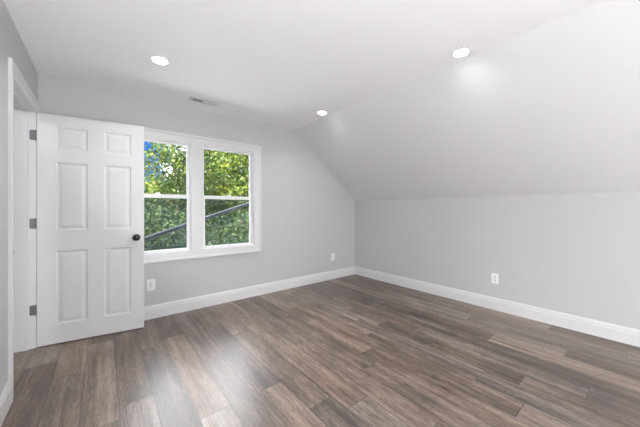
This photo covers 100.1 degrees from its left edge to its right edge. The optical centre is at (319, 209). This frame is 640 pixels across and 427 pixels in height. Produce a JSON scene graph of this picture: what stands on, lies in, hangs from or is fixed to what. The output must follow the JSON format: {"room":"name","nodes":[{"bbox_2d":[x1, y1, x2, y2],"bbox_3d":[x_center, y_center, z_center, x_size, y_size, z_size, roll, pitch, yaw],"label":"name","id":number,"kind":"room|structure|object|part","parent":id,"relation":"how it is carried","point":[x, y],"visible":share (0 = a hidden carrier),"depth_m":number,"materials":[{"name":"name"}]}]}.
{"room":"empty attic bedroom","nodes":[
{"label":"empty attic bedroom","id":0,"kind":"room"},
{"bbox_2d":[0,0,36,394],"bbox_3d":[-0.436,-0.011,-0.277,0.126,2.423,6.800,0,0,-39],"label":"wall","id":1,"kind":"structure","parent":0,"point":[12,46],"depth_m":1.59,"materials":[{"name":"grey paint"}]},
{"bbox_2d":[0,381,11,426],"bbox_3d":[-0.073,1.127,-0.611,0.016,0.145,5.824,0,0,-39],"label":"baseboard","id":2,"kind":"structure","parent":1,"relation":"attached to","point":[6,395],"depth_m":1.56,"materials":[{"name":"white paint"}]},
{"bbox_2d":[8,57,39,402],"bbox_3d":[-2.271,0.131,1.980,0.164,2.138,0.958,0,0,-39],"label":"door frame","id":3,"kind":"structure","parent":1,"relation":"attached to","point":[23,106],"depth_m":2.26,"materials":[{"name":"white paint"}]},
{"bbox_2d":[29,112,143,346],"bbox_3d":[-2.146,0.175,2.522,0.822,2.034,0.171,0,0,-30],"label":"door","id":4,"kind":"structure","parent":3,"relation":"attached to","point":[90,173],"depth_m":2.50,"materials":[{"name":"white paint"}]},
{"bbox_2d":[37,73,354,306],"bbox_3d":[-1.515,-0.011,3.331,5.450,2.423,0.160,0,0,-39],"label":"wall","id":5,"kind":"structure","parent":0,"point":[307,216],"depth_m":3.80,"materials":[{"name":"grey paint"}]},
{"bbox_2d":[147,279,154,290],"bbox_3d":[-1.857,0.830,2.944,0.076,0.124,0.008,0,0,-39],"label":"wall outlet","id":6,"kind":"object","parent":5,"relation":"attached to","point":[150,283],"visible":1,"depth_m":2.94,"materials":[{"name":"white plastic"}]},
{"bbox_2d":[144,137,190,254],"bbox_3d":[-1.856,-0.150,3.047,0.696,1.289,0.150,0,0,-39],"label":"window","id":7,"kind":"structure","parent":5,"relation":"in","point":[187,196],"depth_m":3.21,"materials":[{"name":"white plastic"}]},
{"bbox_3d":[-1.866,-0.461,3.059,0.680,0.649,0.026,0,0,-39],"label":"sash","id":8,"kind":"part","parent":7,"relation":"part of","materials":[{"name":"clear glass"}]},
{"bbox_3d":[-1.841,0.154,3.028,0.680,0.656,0.035,0,0,-39],"label":"sash","id":9,"kind":"part","parent":7,"relation":"part of","materials":[{"name":"white plastic"}]},
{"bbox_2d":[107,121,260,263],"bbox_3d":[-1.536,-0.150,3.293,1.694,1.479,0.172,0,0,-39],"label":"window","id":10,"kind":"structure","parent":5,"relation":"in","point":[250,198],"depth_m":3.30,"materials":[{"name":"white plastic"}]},
{"bbox_3d":[-1.232,-0.461,3.574,0.662,0.649,0.026,0,0,-39],"label":"sash","id":11,"kind":"part","parent":10,"relation":"part of","materials":[{"name":"clear glass"}]},
{"bbox_3d":[-1.207,0.154,3.543,0.662,0.656,0.035,0,0,-39],"label":"sash","id":12,"kind":"part","parent":10,"relation":"part of","materials":[{"name":"white plastic"}]},
{"bbox_2d":[144,266,354,320],"bbox_3d":[-0.935,1.127,3.688,4.100,0.145,0.016,0,0,-39],"label":"baseboard","id":13,"kind":"structure","parent":5,"relation":"attached to","point":[173,307],"depth_m":3.54,"materials":[{"name":"white paint"}]},
{"bbox_2d":[3,0,603,129],"bbox_3d":[0.096,-1.283,0.181,4.177,0.120,7.080,0,0,-39],"label":"ceiling","id":14,"kind":"structure","parent":0,"point":[279,63],"depth_m":1.99,"materials":[{"name":"white paint"}]},
{"bbox_2d":[150,56,168,65],"bbox_3d":[-1.317,-1.246,2.206,0.136,0.053,0.136,0,0,-39],"label":"recessed light","id":15,"kind":"object","parent":14,"relation":"in","point":[158,60],"visible":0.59,"depth_m":2.24,"materials":[{"name":"white paint"}]},
{"bbox_2d":[189,96,218,106],"bbox_3d":[-1.312,-1.218,3.034,0.300,0.010,0.124,0,0,-39],"label":"ceiling vent","id":16,"kind":"object","parent":14,"relation":"in","point":[195,99],"visible":1,"depth_m":3.02,"materials":[{"name":"white metal"}]},
{"bbox_2d":[317,111,326,114],"bbox_3d":[0.026,-1.246,3.396,0.136,0.053,0.136,0,0,-39],"label":"recessed light","id":17,"kind":"object","parent":14,"relation":"in","point":[319,112],"visible":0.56,"depth_m":3.44,"materials":[{"name":"white plastic"}]},
{"bbox_2d":[451,48,470,57],"bbox_3d":[1.102,-1.246,2.094,0.136,0.053,0.136,0,0,-39],"label":"recessed light","id":18,"kind":"object","parent":14,"relation":"in","point":[462,52],"visible":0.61,"depth_m":2.12,"materials":[{"name":"white plastic"}]},
{"bbox_2d":[1,274,639,426],"bbox_3d":[0.675,1.260,0.652,5.670,0.120,7.080,0,0,-39],"label":"floor","id":19,"kind":"structure","parent":0,"point":[354,350],"depth_m":2.01,"materials":[{"name":"wood"}]},
{"bbox_2d":[293,0,639,200],"bbox_3d":[2.296,-0.705,1.969,1.493,1.276,7.080,0,0,-39],"label":"ceiling","id":20,"kind":"structure","parent":0,"point":[553,107],"depth_m":2.43,"materials":[{"name":"white paint"}]},
{"bbox_2d":[355,191,639,329],"bbox_3d":[2.829,0.521,2.402,0.120,1.360,7.080,0,0,-39],"label":"wall","id":21,"kind":"structure","parent":0,"point":[578,254],"depth_m":3.01,"materials":[{"name":"grey paint"}]},
{"bbox_2d":[491,273,498,283],"bbox_3d":[2.093,0.826,3.206,0.008,0.120,0.074,0,0,-39],"label":"wall outlet","id":22,"kind":"object","parent":21,"relation":"attached to","point":[494,277],"visible":1,"depth_m":3.20,"materials":[{"name":"white plastic"}]},
{"bbox_2d":[355,266,639,346],"bbox_3d":[2.788,1.127,2.344,0.016,0.145,6.800,0,0,-39],"label":"baseboard","id":23,"kind":"structure","parent":21,"relation":"attached to","point":[622,334],"depth_m":2.99,"materials":[{"name":"white paint"}]},
{"label":"outside","id":24,"kind":"structure","parent":0,"visible":0},
{"bbox_3d":[-64.688,6.500,158.165,400.000,0.200,319.840,0,0,-39],"label":"ground","id":25,"kind":"structure","parent":24,"visible":0},
{"bbox_2d":[144,172,185,246],"bbox_3d":[-11.235,1.871,18.519,5.253,9.074,5.201,0,0,-39],"label":"tree","id":26,"kind":"object","parent":25,"relation":"on","point":[151,183],"visible":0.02,"depth_m":18.06,"materials":[{"name":"green plant"}]},
{"bbox_2d":[144,142,207,238],"bbox_3d":[-5.616,1.584,10.322,2.132,9.642,2.103,0,0,-39],"label":"tree","id":27,"kind":"object","parent":25,"relation":"on","point":[164,154],"visible":0.51,"depth_m":9.87,"materials":[{"name":"green plant"}]},
{"bbox_2d":[144,204,211,250],"bbox_3d":[-4.422,3.123,6.931,2.596,6.566,2.603,0,0,-39],"label":"tree","id":28,"kind":"object","parent":25,"relation":"on","point":[152,222],"visible":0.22,"depth_m":6.61,"materials":[{"name":"green leaf"},{"name":"grey bark"}]},
{"bbox_2d":[171,149,244,242],"bbox_3d":[-6.116,0.978,15.982,4.840,10.858,4.889,0,0,-39],"label":"tree","id":29,"kind":"object","parent":25,"relation":"on","point":[207,154],"visible":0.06,"depth_m":14.58,"materials":[{"name":"green plant"}]},
{"bbox_2d":[204,149,248,242],"bbox_3d":[-3.486,1.276,12.054,3.431,10.255,3.407,0,0,-39],"label":"tree","id":30,"kind":"object","parent":25,"relation":"on","point":[238,179],"visible":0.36,"depth_m":11.18,"materials":[{"name":"green plant"}]},
{"bbox_2d":[205,209,248,245],"bbox_3d":[-2.337,3.172,8.610,2.625,6.469,2.607,0,0,-39],"label":"tree","id":31,"kind":"object","parent":25,"relation":"on","point":[231,233],"visible":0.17,"depth_m":7.88,"materials":[{"name":"green leaf"},{"name":"grey bark"}]},
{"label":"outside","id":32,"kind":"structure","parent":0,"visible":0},
{"bbox_2d":[144,202,248,241],"bbox_3d":[-0.972,-0.261,5.273,0.060,3.342,10.866,0,0,40],"label":"cable","id":33,"kind":"object","parent":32,"point":[184,225],"visible":0.14,"depth_m":3.97,"materials":[{"name":"grey metal"}]}
]}

